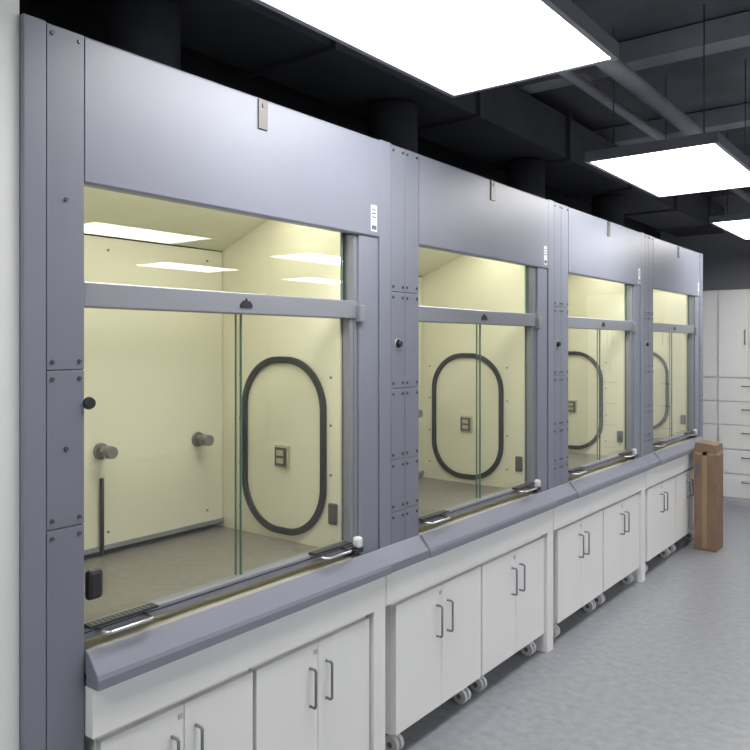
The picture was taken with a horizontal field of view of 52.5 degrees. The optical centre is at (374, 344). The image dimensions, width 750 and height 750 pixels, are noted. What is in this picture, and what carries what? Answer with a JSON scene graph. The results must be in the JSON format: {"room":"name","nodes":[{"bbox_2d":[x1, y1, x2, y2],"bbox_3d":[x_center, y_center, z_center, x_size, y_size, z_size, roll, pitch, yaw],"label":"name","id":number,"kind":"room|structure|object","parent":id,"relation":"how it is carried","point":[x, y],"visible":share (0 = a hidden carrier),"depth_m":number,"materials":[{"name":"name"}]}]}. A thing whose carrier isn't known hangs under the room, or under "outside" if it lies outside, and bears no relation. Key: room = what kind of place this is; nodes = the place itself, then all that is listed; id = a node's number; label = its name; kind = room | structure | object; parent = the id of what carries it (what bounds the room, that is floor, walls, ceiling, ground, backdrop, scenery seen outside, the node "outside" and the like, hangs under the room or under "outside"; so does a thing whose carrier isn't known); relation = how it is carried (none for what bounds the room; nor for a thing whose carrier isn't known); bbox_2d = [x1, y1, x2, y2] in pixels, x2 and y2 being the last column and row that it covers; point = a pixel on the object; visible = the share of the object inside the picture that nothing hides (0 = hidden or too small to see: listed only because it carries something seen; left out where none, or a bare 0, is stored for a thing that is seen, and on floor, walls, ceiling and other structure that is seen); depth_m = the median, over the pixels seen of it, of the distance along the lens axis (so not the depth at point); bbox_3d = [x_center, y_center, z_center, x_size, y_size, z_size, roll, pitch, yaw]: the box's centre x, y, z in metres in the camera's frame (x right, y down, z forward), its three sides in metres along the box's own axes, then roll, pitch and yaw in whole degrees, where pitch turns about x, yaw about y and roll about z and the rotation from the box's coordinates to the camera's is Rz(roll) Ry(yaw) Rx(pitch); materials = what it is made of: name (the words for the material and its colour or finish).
{"room":"chemistry laboratory","nodes":[
{"label":"chemistry laboratory","id":0,"kind":"room"},
{"bbox_2d":[0,0,18,749],"bbox_3d":[-2.344,-0.025,0.749,1.038,3.350,3.528,0,0,38],"label":"wall partition","id":1,"kind":"structure","parent":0,"point":[9,9],"depth_m":1.81,"materials":[{"name":"white paint"}]},
{"bbox_2d":[19,0,659,238],"bbox_3d":[-0.256,-0.025,4.393,0.100,3.350,12.050,0,0,38],"label":"wall","id":2,"kind":"structure","parent":0,"point":[59,13],"depth_m":3.97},
{"bbox_2d":[385,504,749,749],"bbox_3d":[3.210,1.700,1.725,8.850,0.100,12.050,0,0,38],"label":"floor","id":3,"kind":"structure","parent":0,"point":[663,663],"depth_m":3.78,"materials":[{"name":"plastic"}]},
{"bbox_2d":[84,669,252,749],"bbox_3d":[-0.740,1.336,2.327,0.554,0.628,0.540,0,0,38],"label":"base cabinet","id":4,"kind":"object","parent":3,"relation":"on","point":[219,716],"visible":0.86,"depth_m":2.22,"materials":[{"name":"grey metal"}]},
{"bbox_2d":[84,576,385,749],"bbox_3d":[-0.701,1.264,2.705,0.915,0.773,1.245,0,0,38],"label":"frame","id":5,"kind":"object","parent":3,"relation":"on","point":[109,709],"visible":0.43,"depth_m":2.35,"materials":[{"name":"white metal"}]},
{"bbox_2d":[19,13,390,749],"bbox_3d":[-0.747,0.397,2.639,0.962,2.387,1.411,0,0,38],"label":"fume hood","id":6,"kind":"object","parent":5,"relation":"on","point":[198,256],"visible":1,"depth_m":2.58,"materials":[{"name":"grey metal"}]},
{"bbox_2d":[84,603,158,628],"bbox_3d":[-0.681,0.728,2.047,0.034,0.006,0.210,0,0,38],"label":"vent","id":7,"kind":"object","parent":6,"relation":"attached to","point":[145,609],"depth_m":2.04,"materials":[{"name":"black metal"}]},
{"bbox_2d":[105,0,180,69],"bbox_3d":[-0.835,-1.011,2.740,0.300,0.434,0.300,0,0,38],"label":"duct","id":8,"kind":"object","parent":6,"relation":"on","point":[149,29],"visible":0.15,"depth_m":2.63,"materials":[{"name":"metal"}]},
{"bbox_2d":[84,524,319,621],"bbox_3d":[-0.795,0.792,2.673,0.805,0.036,1.082,0,0,38],"label":"countertop","id":9,"kind":"structure","parent":6,"relation":"on","point":[138,573],"depth_m":2.72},
{"bbox_2d":[274,444,289,468],"bbox_3d":[-0.369,0.443,3.020,0.076,0.090,0.012,0,0,38],"label":"outlet","id":10,"kind":"object","parent":6,"relation":"attached to","point":[281,451],"depth_m":3.01,"materials":[{"name":"beige plastic"}]},
{"bbox_2d":[308,541,351,555],"bbox_3d":[-0.159,0.728,2.725,0.034,0.006,0.200,0,0,38],"label":"vent","id":11,"kind":"object","parent":6,"relation":"attached to","point":[344,545],"depth_m":2.73,"materials":[{"name":"black metal"}]},
{"bbox_2d":[372,209,375,229],"bbox_3d":[-0.004,-0.481,2.910,0.001,0.078,0.029,0,0,38],"label":"print","id":12,"kind":"object","parent":6,"relation":"attached to","point":[373,210],"depth_m":2.91,"materials":[{"name":"white paper"}]},
{"bbox_2d":[249,616,368,749],"bbox_3d":[-0.391,1.336,2.780,0.554,0.628,0.585,0,0,38],"label":"base cabinet","id":13,"kind":"object","parent":3,"relation":"on","point":[314,694],"visible":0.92,"depth_m":2.63,"materials":[{"name":"grey metal"}]},
{"bbox_2d":[385,565,480,749],"bbox_3d":[0.093,1.336,3.410,0.554,0.628,0.674,0,0,38],"label":"base cabinet","id":14,"kind":"object","parent":3,"relation":"on","point":[433,633],"visible":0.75,"depth_m":3.18,"materials":[{"name":"grey"}]},
{"bbox_2d":[386,509,552,652],"bbox_3d":[0.144,1.264,3.803,0.915,0.773,1.514,0,0,38],"label":"frame","id":15,"kind":"object","parent":3,"relation":"on","point":[400,584],"visible":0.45,"depth_m":3.56,"materials":[{"name":"white metal"}]},
{"bbox_2d":[378,139,557,572],"bbox_3d":[0.147,0.039,3.801,0.962,1.672,1.518,0,0,38],"label":"fume hood","id":16,"kind":"object","parent":15,"relation":"on","point":[462,309],"visible":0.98,"depth_m":3.84,"materials":[{"name":"grey metal"}]},
{"bbox_2d":[368,100,417,153],"bbox_3d":[0.092,-1.011,3.945,0.300,0.434,0.300,0,0,38],"label":"duct","id":17,"kind":"object","parent":16,"relation":"on","point":[395,122],"visible":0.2,"depth_m":3.83,"materials":[{"name":"metal"}]},
{"bbox_2d":[395,338,402,349],"bbox_3d":[0.098,-0.005,3.034,0.019,0.046,0.046,0,0,38],"label":"switch","id":18,"kind":"object","parent":16,"relation":"attached to","point":[398,341],"depth_m":3.03,"materials":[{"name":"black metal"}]},
{"bbox_2d":[419,510,448,520],"bbox_3d":[0.246,0.728,3.252,0.034,0.007,0.210,0,0,38],"label":"vent","id":19,"kind":"object","parent":16,"relation":"attached to","point":[441,513],"depth_m":3.27,"materials":[{"name":"grey metal"}]},
{"bbox_2d":[418,477,505,515],"bbox_3d":[0.132,0.792,3.877,0.805,0.036,1.082,0,0,38],"label":"countertop","id":20,"kind":"structure","parent":16,"relation":"on","point":[434,494],"depth_m":3.99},
{"bbox_2d":[460,416,472,432],"bbox_3d":[0.512,0.443,4.260,0.076,0.090,0.012,0,0,38],"label":"outlet","id":21,"kind":"object","parent":16,"relation":"attached to","point":[466,422],"depth_m":4.25,"materials":[{"name":"beige plastic"}]},
{"bbox_2d":[512,482,534,489],"bbox_3d":[0.768,0.728,3.929,0.034,0.007,0.200,0,0,38],"label":"vent","id":22,"kind":"object","parent":16,"relation":"attached to","point":[524,486],"depth_m":3.95,"materials":[{"name":"grey metal"}]},
{"bbox_2d":[470,536,543,691],"bbox_3d":[0.510,1.336,3.951,0.554,0.628,0.671,0,0,38],"label":"base cabinet","id":23,"kind":"object","parent":3,"relation":"on","point":[512,581],"visible":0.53,"depth_m":3.76,"materials":[{"name":"grey metal"}]},
{"bbox_2d":[553,509,602,637],"bbox_3d":[1.020,1.336,4.614,0.554,0.628,0.674,0,0,38],"label":"base cabinet","id":24,"kind":"object","parent":3,"relation":"on","point":[577,544],"visible":0.43,"depth_m":4.41,"materials":[{"name":"grey"}]},
{"bbox_2d":[553,472,644,582],"bbox_3d":[1.071,1.264,5.008,0.915,0.773,1.514,0,0,38],"label":"frame","id":25,"kind":"object","parent":3,"relation":"on","point":[566,513],"visible":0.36,"depth_m":4.82,"materials":[{"name":"white metal"}]},
{"bbox_2d":[529,199,648,505],"bbox_3d":[1.074,0.039,5.006,0.962,1.672,1.518,0,0,38],"label":"fume hood","id":26,"kind":"object","parent":25,"relation":"on","point":[593,318],"visible":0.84,"depth_m":5.18,"materials":[{"name":"grey metal"}]},
{"bbox_2d":[506,159,544,198],"bbox_3d":[1.019,-1.011,5.149,0.300,0.434,0.300,0,0,38],"label":"duct","id":27,"kind":"object","parent":26,"relation":"on","point":[526,175],"visible":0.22,"depth_m":5.04,"materials":[{"name":"metal"}]},
{"bbox_2d":[556,340,560,347],"bbox_3d":[1.026,-0.005,4.238,0.019,0.046,0.046,0,0,38],"label":"switch","id":28,"kind":"object","parent":26,"relation":"attached to","point":[558,342],"depth_m":4.23,"materials":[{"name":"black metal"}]},
{"bbox_2d":[568,400,576,412],"bbox_3d":[1.417,0.443,5.481,0.076,0.090,0.012,0,0,38],"label":"outlet","id":29,"kind":"object","parent":26,"relation":"attached to","point":[572,404],"depth_m":5.46,"materials":[{"name":"beige plastic"}]},
{"bbox_2d":[568,466,584,471],"bbox_3d":[1.174,0.728,4.456,0.034,0.007,0.210,0,0,38],"label":"vent","id":30,"kind":"object","parent":26,"relation":"attached to","point":[579,468],"depth_m":4.49,"materials":[{"name":"grey metal"}]},
{"bbox_2d":[568,452,607,468],"bbox_3d":[1.059,0.792,5.082,0.805,0.036,1.082,0,0,38],"label":"countertop","id":31,"kind":"structure","parent":26,"relation":"on","point":[574,459],"depth_m":5.18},
{"bbox_2d":[618,451,632,454],"bbox_3d":[1.695,0.728,5.134,0.034,0.007,0.200,0,0,38],"label":"vent","id":32,"kind":"object","parent":26,"relation":"attached to","point":[625,452],"depth_m":5.13,"materials":[{"name":"grey metal"}]},
{"bbox_2d":[593,493,638,604],"bbox_3d":[1.437,1.336,5.155,0.554,0.628,0.671,0,0,38],"label":"base cabinet","id":33,"kind":"object","parent":3,"relation":"on","point":[621,517],"visible":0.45,"depth_m":4.97,"materials":[{"name":"grey"}]},
{"bbox_2d":[645,476,674,571],"bbox_3d":[1.948,1.336,5.819,0.554,0.628,0.674,0,0,38],"label":"base cabinet","id":34,"kind":"object","parent":3,"relation":"on","point":[660,496],"visible":0.4,"depth_m":5.62,"materials":[{"name":"grey"}]},
{"bbox_2d":[645,452,693,531],"bbox_3d":[2.034,1.264,6.258,0.915,0.773,1.629,0,0,38],"label":"frame","id":35,"kind":"object","parent":3,"relation":"on","point":[657,474],"visible":0.09,"depth_m":5.75,"materials":[{"name":"white metal"}]},
{"bbox_2d":[625,232,703,469],"bbox_3d":[2.002,0.039,6.210,0.962,1.672,1.518,0,0,38],"label":"fume hood","id":36,"kind":"object","parent":35,"relation":"on","point":[670,273],"visible":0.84,"depth_m":6.32,"materials":[{"name":"grey metal"}]},
{"bbox_2d":[592,195,623,225],"bbox_3d":[1.946,-1.011,6.354,0.300,0.434,0.300,0,0,38],"label":"duct","id":37,"kind":"object","parent":36,"relation":"on","point":[610,208],"visible":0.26,"depth_m":6.24,"materials":[{"name":"metal"}]},
{"bbox_2d":[653,434,673,441],"bbox_3d":[1.986,0.792,6.286,0.805,0.036,1.082,0,0,38],"label":"countertop","id":38,"kind":"structure","parent":36,"relation":"on","point":[656,437],"depth_m":6.43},
{"bbox_2d":[687,253,702,437],"bbox_3d":[2.478,0.026,6.875,0.907,1.647,0.113,0,0,38],"label":"end post","id":39,"kind":"object","parent":35,"relation":"on","point":[701,255],"visible":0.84,"depth_m":6.60,"materials":[{"name":"grey metal"}]},
{"bbox_2d":[668,466,693,552],"bbox_3d":[2.364,1.336,6.360,0.554,0.628,0.671,0,0,38],"label":"base cabinet","id":40,"kind":"object","parent":3,"relation":"on","point":[684,480],"visible":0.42,"depth_m":6.13,"materials":[{"name":"grey metal"}]},
{"bbox_2d":[694,440,723,551],"bbox_3d":[2.712,1.218,6.178,0.174,0.865,0.222,0,0,38],"label":"cardboard box","id":41,"kind":"object","parent":3,"relation":"on","point":[708,455],"visible":1,"depth_m":6.09,"materials":[{"name":"brown cardboard"}]},
{"bbox_2d":[696,463,699,474],"bbox_3d":[2.602,1.000,6.123,0.025,0.100,0.002,0,0,38],"label":"print","id":42,"kind":"object","parent":41,"relation":"attached to","point":[697,464],"depth_m":6.12,"materials":[{"name":"grey"}]},
{"bbox_2d":[703,290,717,441],"bbox_3d":[3.561,0.540,8.381,0.585,2.220,0.834,0,0,38],"label":"storage cabinet","id":43,"kind":"object","parent":3,"relation":"on","point":[710,298],"visible":0.2,"depth_m":7.94,"materials":[{"name":"metal"}]},
{"bbox_2d":[718,289,749,506],"bbox_3d":[4.028,0.540,8.021,0.585,2.220,0.834,0,0,38],"label":"storage cabinet","id":44,"kind":"object","parent":3,"relation":"on","point":[733,305],"visible":0.87,"depth_m":7.80,"materials":[{"name":"metal"}]},
{"bbox_2d":[529,0,749,196],"bbox_3d":[3.210,-1.750,1.725,8.850,0.100,12.050,0,0,38],"label":"ceiling","id":45,"kind":"structure","parent":0,"point":[680,82],"depth_m":4.81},
{"bbox_2d":[512,11,749,158],"bbox_3d":[3.793,-1.630,2.482,8.630,0.120,6.560,0,0,38],"label":"beams","id":46,"kind":"structure","parent":45,"relation":"attached to","point":[731,32],"depth_m":4.21,"materials":[{"name":"metal"}]},
{"bbox_2d":[63,0,723,236],"bbox_3d":[1.216,-1.390,5.405,0.560,0.320,8.150,0,0,38],"label":"air duct","id":47,"kind":"object","parent":46,"relation":"hanging from","point":[499,126],"visible":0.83,"depth_m":4.07,"materials":[{"name":"metal"}]},
{"bbox_2d":[558,59,749,202],"bbox_3d":[1.436,-1.393,3.059,1.970,0.225,11.600,0,0,38],"label":"pipes","id":48,"kind":"object","parent":46,"relation":"hanging from","point":[617,70],"visible":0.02,"depth_m":4.36,"materials":[{"name":"metal"}]},
{"bbox_2d":[585,131,749,197],"bbox_3d":[1.742,-0.993,4.300,0.660,0.054,1.220,0,0,38],"label":"ceiling light panel","id":49,"kind":"object","parent":45,"relation":"hanging from","point":[714,137],"visible":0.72,"depth_m":3.85,"materials":[{"name":"silver metal"}]},
{"bbox_2d":[613,4,745,154],"bbox_3d":[1.742,-1.360,4.300,0.466,0.680,0.925,0,0,38],"label":"cables","id":50,"kind":"object","parent":45,"relation":"hanging from","point":[704,4],"visible":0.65,"depth_m":3.80,"materials":[{"name":"paint"}]},
{"bbox_2d":[727,132,727,213],"bbox_3d":[3.279,-1.360,6.297,0.466,0.680,0.925,0,0,38],"label":"cables","id":51,"kind":"object","parent":45,"relation":"hanging from","point":[727,132],"visible":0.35,"depth_m":6.07,"materials":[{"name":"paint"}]},
{"bbox_2d":[709,212,749,239],"bbox_3d":[3.279,-0.993,6.297,0.660,0.054,1.220,0,0,38],"label":"ceiling light panel","id":52,"kind":"object","parent":45,"relation":"hanging from","point":[738,216],"visible":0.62,"depth_m":5.95,"materials":[{"name":"silver metal"}]},
{"bbox_2d":[591,144,749,195],"bbox_3d":[1.742,-0.972,4.300,0.620,0.004,1.180,0,0,38],"label":"ceiling light","id":53,"kind":"object","parent":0,"point":[708,167],"visible":1,"depth_m":4.22,"materials":[{"name":"white plastic"}]},
{"bbox_2d":[660,192,749,290],"bbox_3d":[6.855,-0.025,6.460,8.650,3.350,0.100,0,0,38],"label":"wall","id":54,"kind":"structure","parent":0,"point":[726,256],"depth_m":8.62,"materials":[{"name":"grey paint"}]},
{"bbox_2d":[715,220,749,238],"bbox_3d":[3.279,-0.972,6.297,0.620,0.004,1.180,0,0,38],"label":"diffuser","id":55,"kind":"object","parent":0,"point":[741,228],"visible":1,"depth_m":6.27,"materials":[{"name":"white plastic"}]},
{"bbox_3d":[0.192,-1.360,2.288,0.466,0.680,0.925,0,0,38],"label":"cables","id":56,"kind":"object","parent":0,"visible":0},
{"bbox_2d":[252,0,618,97],"bbox_3d":[0.192,-0.993,2.288,0.660,0.054,1.220,0,0,38],"label":"ceiling light panel","id":57,"kind":"object","parent":56,"relation":"hanging from","point":[567,10],"visible":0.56,"depth_m":2.42,"materials":[{"name":"silver metal"}]},
{"bbox_2d":[264,0,609,94],"bbox_3d":[0.192,-0.972,2.288,0.620,0.004,1.180,0,0,38],"label":"ceiling light","id":58,"kind":"object","parent":57,"relation":"in","point":[456,46],"visible":1,"depth_m":2.39,"materials":[{"name":"white plastic"}]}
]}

